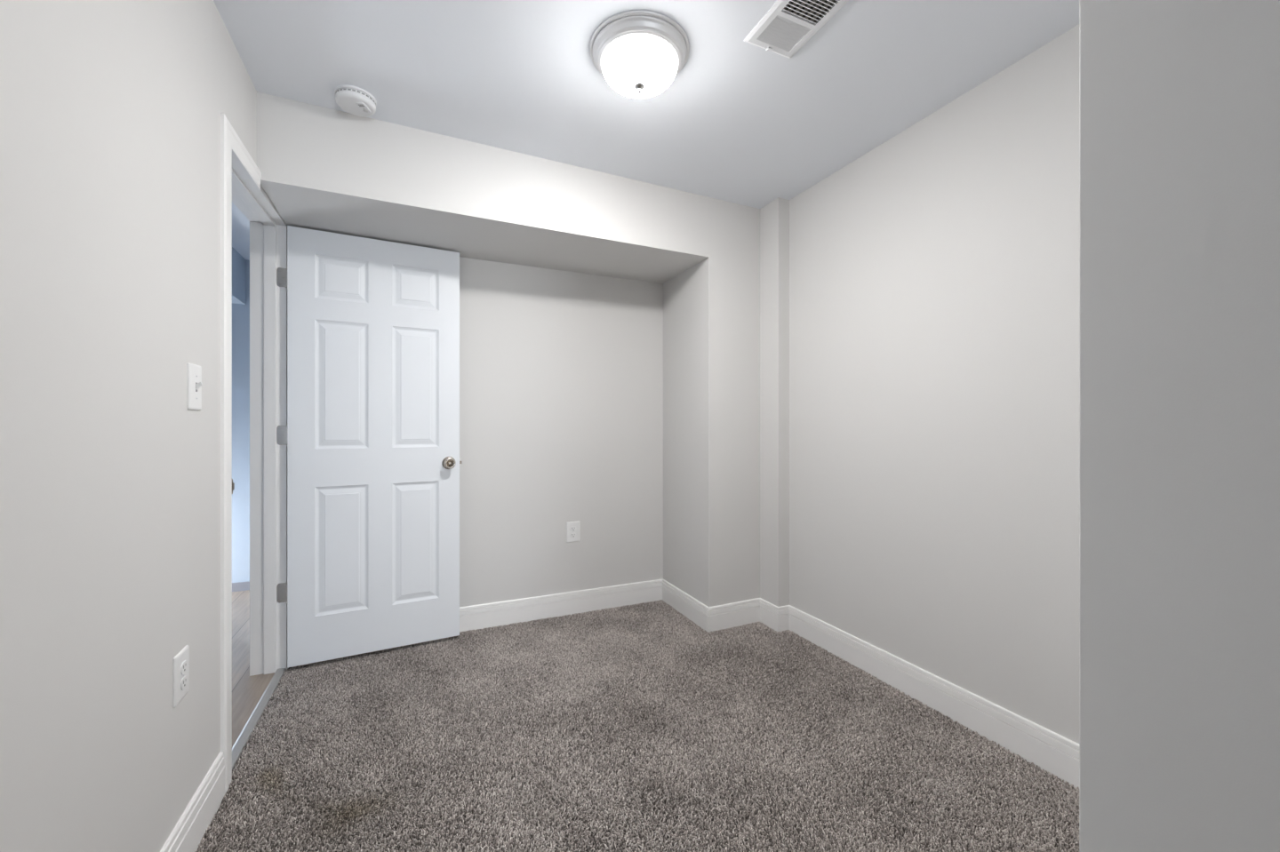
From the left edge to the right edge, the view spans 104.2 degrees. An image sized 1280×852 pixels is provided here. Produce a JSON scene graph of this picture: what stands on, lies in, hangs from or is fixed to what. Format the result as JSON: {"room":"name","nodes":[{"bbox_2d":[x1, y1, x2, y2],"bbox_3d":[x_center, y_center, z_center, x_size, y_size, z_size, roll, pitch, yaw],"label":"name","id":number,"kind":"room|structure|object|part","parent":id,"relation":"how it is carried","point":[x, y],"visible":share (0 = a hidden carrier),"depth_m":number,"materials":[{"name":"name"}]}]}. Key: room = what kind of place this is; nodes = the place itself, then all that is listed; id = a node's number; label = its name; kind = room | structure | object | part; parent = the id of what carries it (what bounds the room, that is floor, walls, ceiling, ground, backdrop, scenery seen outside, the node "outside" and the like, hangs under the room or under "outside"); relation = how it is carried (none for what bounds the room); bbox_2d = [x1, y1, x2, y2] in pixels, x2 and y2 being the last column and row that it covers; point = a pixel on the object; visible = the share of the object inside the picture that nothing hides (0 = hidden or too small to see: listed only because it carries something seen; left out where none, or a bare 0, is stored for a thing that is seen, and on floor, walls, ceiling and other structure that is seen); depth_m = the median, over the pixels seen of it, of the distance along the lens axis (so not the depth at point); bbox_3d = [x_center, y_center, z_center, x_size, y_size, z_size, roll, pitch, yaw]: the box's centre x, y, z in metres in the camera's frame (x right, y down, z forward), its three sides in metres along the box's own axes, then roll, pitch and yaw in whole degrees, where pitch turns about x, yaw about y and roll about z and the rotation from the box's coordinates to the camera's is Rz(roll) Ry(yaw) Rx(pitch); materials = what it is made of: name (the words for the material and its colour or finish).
{"room":"empty bedroom","nodes":[
{"label":"empty bedroom","id":0,"kind":"room"},
{"bbox_2d":[0,0,288,851],"bbox_3d":[-0.440,-0.062,-0.522,0.130,2.400,6.608,0,0,-24],"label":"wall","id":1,"kind":"structure","parent":0,"point":[110,110],"depth_m":0.97,"materials":[{"name":"beige paint"}]},
{"bbox_2d":[172,645,189,707],"bbox_3d":[-1.167,0.636,1.270,0.009,0.124,0.083,0,0,-24],"label":"wall outlet","id":2,"kind":"object","parent":1,"relation":"attached to","point":[180,662],"visible":1,"depth_m":1.26,"materials":[{"name":"white plastic"}]},
{"bbox_2d":[180,675,187,690],"bbox_3d":[-1.165,0.655,1.271,0.004,0.028,0.034,0,0,-24],"label":"receptacle","id":3,"kind":"object","parent":2,"relation":"attached to","point":[183,678],"depth_m":1.27,"materials":[{"name":"grey plastic"}]},
{"bbox_2d":[180,660,187,674],"bbox_3d":[-1.165,0.617,1.271,0.004,0.028,0.034,0,0,-24],"label":"receptacle","id":4,"kind":"object","parent":2,"relation":"attached to","point":[183,663],"depth_m":1.27,"materials":[{"name":"grey plastic"}]},
{"bbox_2d":[160,752,224,851],"bbox_3d":[-0.172,1.069,-0.945,0.013,0.139,5.416,0,0,-24],"label":"baseboard","id":5,"kind":"structure","parent":1,"relation":"attached to","point":[189,830],"depth_m":1.35,"materials":[{"name":"white wood"}]},
{"bbox_2d":[187,362,202,410],"bbox_3d":[-1.197,-0.105,1.348,0.018,0.124,0.083,0,0,-24],"label":"light switch","id":6,"kind":"object","parent":1,"relation":"attached to","point":[195,384],"visible":1,"depth_m":1.33,"materials":[{"name":"white plastic"}]},
{"bbox_2d":[220,112,287,794],"bbox_3d":[-1.526,0.086,1.902,0.154,2.104,0.880,0,0,-24],"label":"door frame","id":7,"kind":"structure","parent":1,"relation":"attached to","point":[268,228],"depth_m":2.27,"materials":[{"name":"white wood"}]},
{"bbox_3d":[-1.325,0.195,1.601,0.033,0.058,0.004,0,0,-24],"label":"strike plate","id":8,"kind":"part","parent":7,"relation":"part of","materials":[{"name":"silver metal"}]},
{"bbox_2d":[276,225,461,668],"bbox_3d":[-1.310,0.095,2.470,0.808,2.030,0.148,0,0,-28],"label":"door","id":9,"kind":"structure","parent":7,"relation":"attached to","point":[371,435],"depth_m":2.44,"materials":[{"name":"white wood"}]},
{"bbox_3d":[-1.436,-0.705,2.402,0.220,0.207,0.035,0,0,-28],"label":"panel","id":10,"kind":"part","parent":9,"relation":"part of","materials":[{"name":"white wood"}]},
{"bbox_3d":[-1.436,-0.196,2.402,0.220,0.608,0.035,0,0,-28],"label":"panel","id":11,"kind":"part","parent":9,"relation":"part of","materials":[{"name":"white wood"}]},
{"bbox_3d":[-1.436,0.591,2.402,0.220,0.608,0.035,0,0,-28],"label":"panel","id":12,"kind":"part","parent":9,"relation":"part of","materials":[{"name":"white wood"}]},
{"bbox_3d":[-1.152,-0.705,2.555,0.216,0.207,0.035,0,0,-28],"label":"panel","id":13,"kind":"part","parent":9,"relation":"part of","materials":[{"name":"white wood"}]},
{"bbox_3d":[-1.152,-0.196,2.555,0.216,0.608,0.035,0,0,-28],"label":"panel","id":14,"kind":"part","parent":9,"relation":"part of","materials":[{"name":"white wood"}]},
{"bbox_3d":[-1.152,0.591,2.555,0.216,0.608,0.035,0,0,-28],"label":"panel","id":15,"kind":"part","parent":9,"relation":"part of","materials":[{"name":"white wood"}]},
{"bbox_3d":[-0.991,0.194,2.589,0.067,0.067,0.056,0,0,-28],"label":"knob","id":16,"kind":"part","parent":9,"relation":"part of","materials":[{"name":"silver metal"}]},
{"bbox_2d":[232,247,245,304],"bbox_3d":[-2.436,-0.995,1.730,0.870,0.310,3.350,0,0,-24],"label":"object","id":17,"kind":"structure","parent":0,"point":[238,262],"depth_m":3.31,"materials":[{"name":"blue paint"}]},
{"bbox_2d":[232,259,249,583],"bbox_3d":[-2.959,-0.007,3.386,1.470,2.285,0.100,0,0,-24],"label":"wall","id":18,"kind":"structure","parent":0,"point":[240,312],"depth_m":3.43,"materials":[{"name":"blue paint"}]},
{"bbox_2d":[232,581,249,591],"bbox_3d":[-2.936,1.105,3.335,1.270,0.060,0.012,0,0,-24],"label":"baseboard","id":19,"kind":"structure","parent":18,"relation":"attached to","point":[238,587],"depth_m":3.42,"materials":[{"name":"grey paint"}]},
{"bbox_2d":[232,201,249,260],"bbox_3d":[-2.299,-1.200,1.791,1.370,0.100,3.550,0,0,-24],"label":"ceiling","id":20,"kind":"structure","parent":0,"point":[240,223],"depth_m":2.97,"materials":[{"name":"white paint"}]},
{"bbox_2d":[256,91,708,283],"bbox_3d":[-0.647,-1.097,2.565,2.018,0.331,0.605,0,0,-24],"label":"soffit","id":21,"kind":"structure","parent":0,"point":[321,168],"depth_m":2.27,"materials":[{"name":"beige paint"}]},
{"bbox_2d":[459,256,663,607],"bbox_3d":[-0.769,-0.062,2.897,2.068,2.400,0.100,0,0,-24],"label":"wall","id":22,"kind":"structure","parent":0,"point":[561,372],"depth_m":2.96,"materials":[{"name":"beige paint"}]},
{"bbox_2d":[459,578,663,631],"bbox_3d":[-0.762,1.069,2.838,2.005,0.139,0.013,0,0,-24],"label":"baseboard","id":23,"kind":"structure","parent":22,"relation":"attached to","point":[525,610],"depth_m":2.95,"materials":[{"name":"white wood"}]},
{"bbox_2d":[566,521,579,543],"bbox_3d":[-0.403,0.639,3.001,0.086,0.123,0.009,0,0,-24],"label":"wall outlet","id":24,"kind":"object","parent":22,"relation":"attached to","point":[572,528],"visible":1,"depth_m":3.00,"materials":[{"name":"white plastic"}]},
{"bbox_2d":[570,526,575,531],"bbox_3d":[-0.402,0.620,2.999,0.034,0.028,0.004,0,0,-24],"label":"receptacle","id":25,"kind":"object","parent":24,"relation":"attached to","point":[572,528],"depth_m":3.00,"materials":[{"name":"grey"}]},
{"bbox_2d":[202,590,1079,851],"bbox_3d":[-0.160,1.161,0.339,4.086,0.054,7.950,0,0,-24],"label":"floor","id":26,"kind":"structure","parent":0,"point":[597,810],"depth_m":1.71,"materials":[{"name":"grey carpet"}]},
{"bbox_2d":[232,668,286,769],"bbox_3d":[-1.502,1.130,1.950,0.036,0.016,0.781,0,0,-24],"label":"threshold strip","id":27,"kind":"object","parent":26,"relation":"on","point":[244,736],"visible":0.65,"depth_m":1.92,"materials":[{"name":"white metal"}]},
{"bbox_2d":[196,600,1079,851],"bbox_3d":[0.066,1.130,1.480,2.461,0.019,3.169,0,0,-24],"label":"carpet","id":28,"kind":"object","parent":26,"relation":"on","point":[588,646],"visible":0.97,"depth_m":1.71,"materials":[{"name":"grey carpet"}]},
{"bbox_2d":[213,0,1079,208],"bbox_3d":[0.740,-1.312,0.007,2.716,0.100,6.608,0,0,-24],"label":"ceiling","id":29,"kind":"structure","parent":0,"point":[742,123],"depth_m":1.79,"materials":[{"name":"white paint"}]},
{"bbox_2d":[334,84,376,116],"bbox_3d":[-1.089,-1.239,1.909,0.141,0.046,0.141,0,0,-24],"label":"smoke detector","id":30,"kind":"object","parent":29,"relation":"attached to","point":[356,100],"visible":1,"depth_m":1.88,"materials":[{"name":"white plastic"}]},
{"bbox_3d":[-1.089,-1.258,1.909,0.141,0.009,0.141,0,0,-24],"label":"plate","id":31,"kind":"part","parent":30,"relation":"part of","materials":[{"name":"white plastic"}]},
{"bbox_3d":[-1.060,-1.222,1.909,0.030,0.005,0.060,0,0,1],"label":"test panel","id":32,"kind":"part","parent":30,"relation":"part of","materials":[{"name":"white plastic"}]},
{"bbox_2d":[589,10,689,98],"bbox_3d":[-0.001,-1.192,1.677,0.336,0.139,0.336,0,0,-24],"label":"ceiling light","id":33,"kind":"object","parent":29,"relation":"attached to","point":[639,54],"visible":1,"depth_m":1.59,"materials":[{"name":"white glass"}]},
{"bbox_2d":[744,0,848,58],"bbox_3d":[0.490,-1.255,1.524,0.191,0.014,0.312,0,0,-24],"label":"ceiling vent","id":34,"kind":"object","parent":29,"relation":"in","point":[788,25],"visible":1,"depth_m":1.55,"materials":[{"name":"white metal"}]},
{"bbox_3d":[0.518,-1.260,1.471,0.120,0.001,0.135,0,0,-24],"label":"damper blade","id":35,"kind":"part","parent":34,"relation":"part of","materials":[{"name":"grey metal"}]},
{"bbox_2d":[663,197,759,607],"bbox_3d":[0.426,-0.062,3.070,0.353,2.400,0.561,0,0,-24],"label":"wall","id":36,"kind":"structure","parent":0,"point":[711,308],"depth_m":2.85,"materials":[{"name":"beige paint"}]},
{"bbox_2d":[662,579,708,632],"bbox_3d":[0.261,1.069,2.989,0.013,0.139,0.574,0,0,-24],"label":"baseboard","id":37,"kind":"structure","parent":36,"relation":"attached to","point":[691,608],"depth_m":2.95,"materials":[{"name":"white wood"}]},
{"bbox_2d":[708,598,759,632],"bbox_3d":[0.536,1.069,2.809,0.366,0.139,0.013,0,0,-25],"label":"baseboard","id":38,"kind":"structure","parent":36,"relation":"attached to","point":[724,617],"depth_m":2.80,"materials":[{"name":"white wood"}]},
{"bbox_2d":[760,598,778,632],"bbox_3d":[0.728,1.069,2.812,0.013,0.139,0.174,0,0,-24],"label":"baseboard","id":39,"kind":"structure","parent":36,"relation":"attached to","point":[768,612],"depth_m":2.80,"materials":[{"name":"white wood"}]},
{"bbox_2d":[760,197,789,607],"bbox_3d":[0.652,-0.062,3.088,0.076,2.400,0.714,0,0,-24],"label":"wall","id":40,"kind":"structure","parent":0,"point":[774,217],"depth_m":2.78,"materials":[{"name":"beige paint"}]},
{"bbox_2d":[789,24,1079,743],"bbox_3d":[1.141,-0.062,2.262,0.140,2.400,2.821,0,0,-24],"label":"wall","id":41,"kind":"structure","parent":0,"point":[934,274],"depth_m":1.93,"materials":[{"name":"beige paint"}]},
{"bbox_2d":[777,605,789,632],"bbox_3d":[0.795,1.069,2.754,0.088,0.139,0.013,0,0,-24],"label":"baseboard","id":42,"kind":"structure","parent":41,"relation":"attached to","point":[783,613],"depth_m":2.75,"materials":[{"name":"white wood"}]},
{"bbox_2d":[789,605,1079,789],"bbox_3d":[1.197,1.069,1.951,0.013,0.139,1.807,0,0,-24],"label":"baseboard","id":43,"kind":"structure","parent":41,"relation":"attached to","point":[1052,752],"depth_m":1.92,"materials":[{"name":"white wood"}]},
{"bbox_2d":[1079,0,1279,851],"bbox_3d":[1.272,-0.062,-1.190,2.446,2.400,3.987,0,0,-24],"label":"wall","id":44,"kind":"structure","parent":0,"point":[1180,100],"depth_m":0.61,"materials":[{"name":"beige paint"}]}
]}

